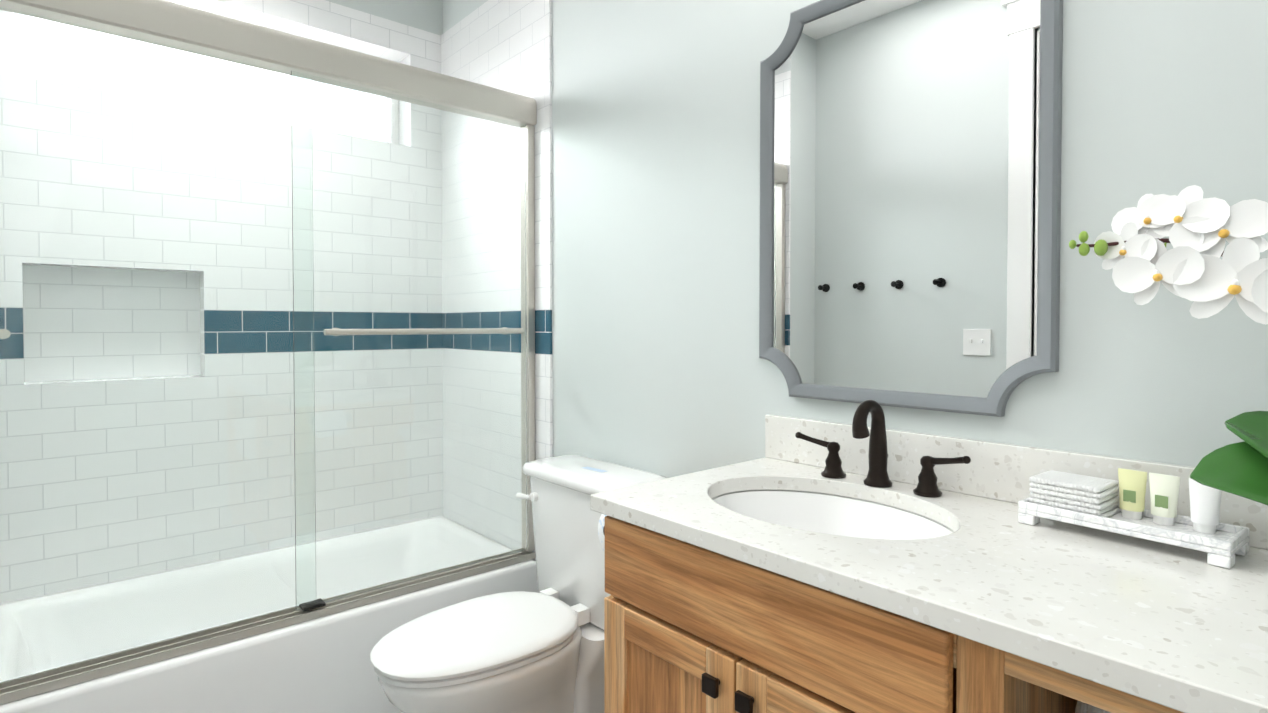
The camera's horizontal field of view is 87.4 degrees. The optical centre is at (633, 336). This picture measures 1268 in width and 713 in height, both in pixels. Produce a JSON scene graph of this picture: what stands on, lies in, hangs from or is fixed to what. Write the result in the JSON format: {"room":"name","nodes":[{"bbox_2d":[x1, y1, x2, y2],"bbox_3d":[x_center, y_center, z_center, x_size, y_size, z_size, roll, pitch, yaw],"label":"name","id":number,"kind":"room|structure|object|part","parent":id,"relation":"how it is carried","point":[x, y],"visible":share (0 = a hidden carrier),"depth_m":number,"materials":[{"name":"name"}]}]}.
{"room":"bathroom","nodes":[
{"label":"bathroom","id":0,"kind":"room"},
{"bbox_2d":[165,0,442,73],"bbox_3d":[-1.584,-0.189,2.497,1.990,2.740,0.210,-1,1,-41],"label":"wall","id":1,"kind":"structure","parent":0,"point":[408,32],"depth_m":2.75,"materials":[{"name":"tile"}]},
{"bbox_2d":[443,0,1267,477],"bbox_3d":[0.261,-0.176,1.816,0.120,2.740,3.670,-1,1,-41],"label":"wall","id":2,"kind":"structure","parent":0,"point":[661,368],"depth_m":1.69,"materials":[{"name":"grey paint"}]},
{"bbox_2d":[441,0,552,560],"bbox_3d":[-0.577,-0.082,2.672,0.010,2.520,0.860,-1,1,-41],"label":"wall tile","id":3,"kind":"structure","parent":2,"relation":"attached to","point":[505,45],"depth_m":2.41,"materials":[{"name":"white tile"}]},
{"bbox_2d":[759,0,1062,416],"bbox_3d":[0.528,-0.307,1.399,0.025,0.905,0.645,-1,1,-41],"label":"mirror","id":4,"kind":"object","parent":2,"relation":"attached to","point":[910,201],"visible":0.98,"depth_m":1.36,"materials":[{"name":"grey mirror"}]},
{"bbox_2d":[765,414,1267,549],"bbox_3d":[0.835,0.254,1.065,0.020,0.104,1.530,-1,1,-41],"label":"backsplash","id":5,"kind":"structure","parent":2,"relation":"attached to","point":[1004,471],"depth_m":1.26,"materials":[{"name":"white stone"}]},
{"bbox_3d":[-0.441,1.254,1.223,1.990,0.100,3.670,-1,1,-41],"label":"floor","id":6,"kind":"structure","parent":0,"visible":0},
{"bbox_2d":[0,559,537,712],"bbox_3d":[-1.170,1.001,2.214,1.504,0.368,0.787,-1,1,-41],"label":"bathtub","id":7,"kind":"object","parent":6,"relation":"on","point":[323,664],"visible":0.29,"depth_m":1.86,"materials":[{"name":"white ceramic"}]},
{"bbox_2d":[0,0,536,704],"bbox_3d":[-0.943,-0.021,1.938,1.506,1.680,0.082,-1,1,-41],"label":"shower door","id":8,"kind":"structure","parent":7,"relation":"on","point":[212,226],"depth_m":1.82,"materials":[{"name":"clear glass"}]},
{"bbox_2d":[302,602,325,611],"bbox_3d":[-0.943,0.785,1.945,0.060,0.008,0.050,-1,1,-41],"label":"guide","id":9,"kind":"object","parent":8,"relation":"attached to","point":[314,606],"visible":0.57,"depth_m":1.93,"materials":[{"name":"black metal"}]},
{"bbox_2d":[324,327,523,335],"bbox_3d":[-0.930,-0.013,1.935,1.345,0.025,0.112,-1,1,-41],"label":"bar","id":10,"kind":"object","parent":8,"relation":"attached to","point":[339,331],"visible":0.92,"depth_m":2.09,"materials":[{"name":"silver metal"}]},
{"bbox_2d":[370,455,666,712],"bbox_3d":[-0.375,0.794,1.878,0.764,0.796,0.632,-1,1,-41],"label":"toilet","id":11,"kind":"object","parent":6,"relation":"on","point":[541,650],"visible":0.88,"depth_m":1.79,"materials":[{"name":"white ceramic"}]},
{"bbox_3d":[-0.411,0.798,1.748,0.525,0.018,0.372,-1,1,-41],"label":"seat","id":12,"kind":"part","parent":11,"relation":"part of","materials":[{"name":"white plastic"}]},
{"bbox_3d":[-0.401,0.783,1.756,0.565,0.048,0.382,-1,1,-41],"label":"seat lid","id":13,"kind":"part","parent":11,"relation":"part of","materials":[{"name":"white plastic"}]},
{"bbox_3d":[-0.330,0.495,2.069,0.041,0.027,0.079,-1,1,-41],"label":"handle","id":14,"kind":"part","parent":11,"relation":"part of","materials":[{"name":"white plastic"}]},
{"bbox_3d":[-0.122,0.627,1.999,0.196,0.383,0.450,-1,1,-41],"label":"tank","id":15,"kind":"part","parent":11,"relation":"part of","materials":[{"name":"white ceramic"}]},
{"bbox_3d":[-0.125,0.415,1.993,0.228,0.040,0.484,-1,1,-41],"label":"lid","id":16,"kind":"part","parent":11,"relation":"part of","materials":[{"name":"white ceramic"}]},
{"bbox_2d":[590,502,1221,712],"bbox_3d":[0.588,0.774,0.933,0.570,0.869,1.608,-1,1,-41],"label":"bathroom vanity","id":17,"kind":"object","parent":6,"relation":"on","point":[784,575],"depth_m":0.96,"materials":[{"name":"brown wood"}]},
{"bbox_3d":[0.057,0.799,1.160,0.006,0.488,0.208,-1,1,-41],"label":"door panel","id":18,"kind":"part","parent":17,"relation":"part of","materials":[{"name":"brown wood"}]},
{"bbox_3d":[0.056,0.799,1.158,0.020,0.600,0.203,-1,1,-41],"label":"door rail","id":19,"kind":"part","parent":17,"relation":"part of","materials":[{"name":"brown wood"}]},
{"bbox_3d":[0.056,0.799,1.158,0.020,0.600,0.320,-1,1,-41],"label":"door","id":20,"kind":"part","parent":17,"relation":"part of","materials":[{"name":"brown wood"}]},
{"bbox_3d":[0.146,0.546,1.017,0.024,0.029,0.096,-1,1,-41],"label":"knob","id":21,"kind":"part","parent":17,"relation":"part of","materials":[{"name":"black metal"}]},
{"bbox_3d":[0.270,0.804,0.914,0.020,0.600,0.320,-1,1,-41],"label":"door","id":22,"kind":"part","parent":17,"relation":"part of","materials":[{"name":"brown wood"}]},
{"bbox_3d":[0.163,0.419,1.030,0.020,0.146,0.644,-1,1,-41],"label":"drawer","id":23,"kind":"part","parent":17,"relation":"part of","materials":[{"name":"brown wood"}]},
{"bbox_3d":[0.270,0.804,0.914,0.020,0.600,0.203,-1,1,-41],"label":"door rail","id":24,"kind":"part","parent":17,"relation":"part of","materials":[{"name":"brown wood"}]},
{"bbox_2d":[590,458,1267,712],"bbox_3d":[0.631,0.325,0.887,0.562,0.030,1.530,-1,1,-41],"label":"countertop","id":25,"kind":"structure","parent":17,"relation":"on","point":[1156,615],"depth_m":0.89,"materials":[{"name":"white stone"}]},
{"bbox_2d":[712,490,953,539],"bbox_3d":[0.347,0.421,1.222,0.371,0.171,0.498,-1,1,-41],"label":"sink","id":26,"kind":"object","parent":25,"relation":"in","point":[834,512],"depth_m":1.37,"materials":[{"name":"white ceramic"}]},
{"bbox_2d":[795,400,970,496],"bbox_3d":[0.478,0.213,1.334,0.121,0.176,0.375,-1,1,-41],"label":"faucet","id":27,"kind":"object","parent":25,"relation":"on","point":[878,477],"visible":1,"depth_m":1.33,"materials":[{"name":"black metal"}]},
{"bbox_3d":[0.410,0.256,1.450,0.052,0.088,0.112,-1,1,-41],"label":"handle","id":28,"kind":"part","parent":27,"relation":"part of","materials":[{"name":"black metal"}]},
{"bbox_3d":[0.584,0.259,1.252,0.052,0.088,0.112,-1,1,-41],"label":"handle","id":29,"kind":"part","parent":27,"relation":"part of","materials":[{"name":"black metal"}]},
{"bbox_2d":[1018,468,1249,568],"bbox_3d":[0.755,0.258,1.020,0.110,0.098,0.265,-1,1,-37],"label":"tray","id":30,"kind":"object","parent":25,"relation":"on","point":[1082,500],"visible":1,"depth_m":1.01,"materials":[{"name":"stone"}]},
{"bbox_2d":[1069,185,1267,505],"bbox_3d":[0.857,0.051,0.824,0.241,0.518,0.539,-1,1,-41],"label":"orchid","id":31,"kind":"object","parent":25,"relation":"on","point":[1194,225],"visible":1,"depth_m":0.90,"materials":[{"name":"white plant"}]},
{"bbox_3d":[0.785,0.051,0.895,0.045,0.379,0.318,-1,1,-41],"label":"stem","id":32,"kind":"part","parent":31,"relation":"part of","materials":[{"name":"green plant"}]},
{"bbox_3d":[0.639,0.775,0.899,0.514,0.869,1.454,-1,1,-41],"label":"frame","id":33,"kind":"part","parent":17,"relation":"part of","materials":[{"name":"brown wood"}]},
{"bbox_2d":[1075,701,1110,712],"bbox_3d":[0.863,0.630,0.646,0.481,0.270,0.750,-1,1,-41],"label":"towels","id":34,"kind":"object","parent":17,"relation":"in","point":[1081,707],"visible":0.1,"depth_m":0.90,"materials":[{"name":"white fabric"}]}
]}

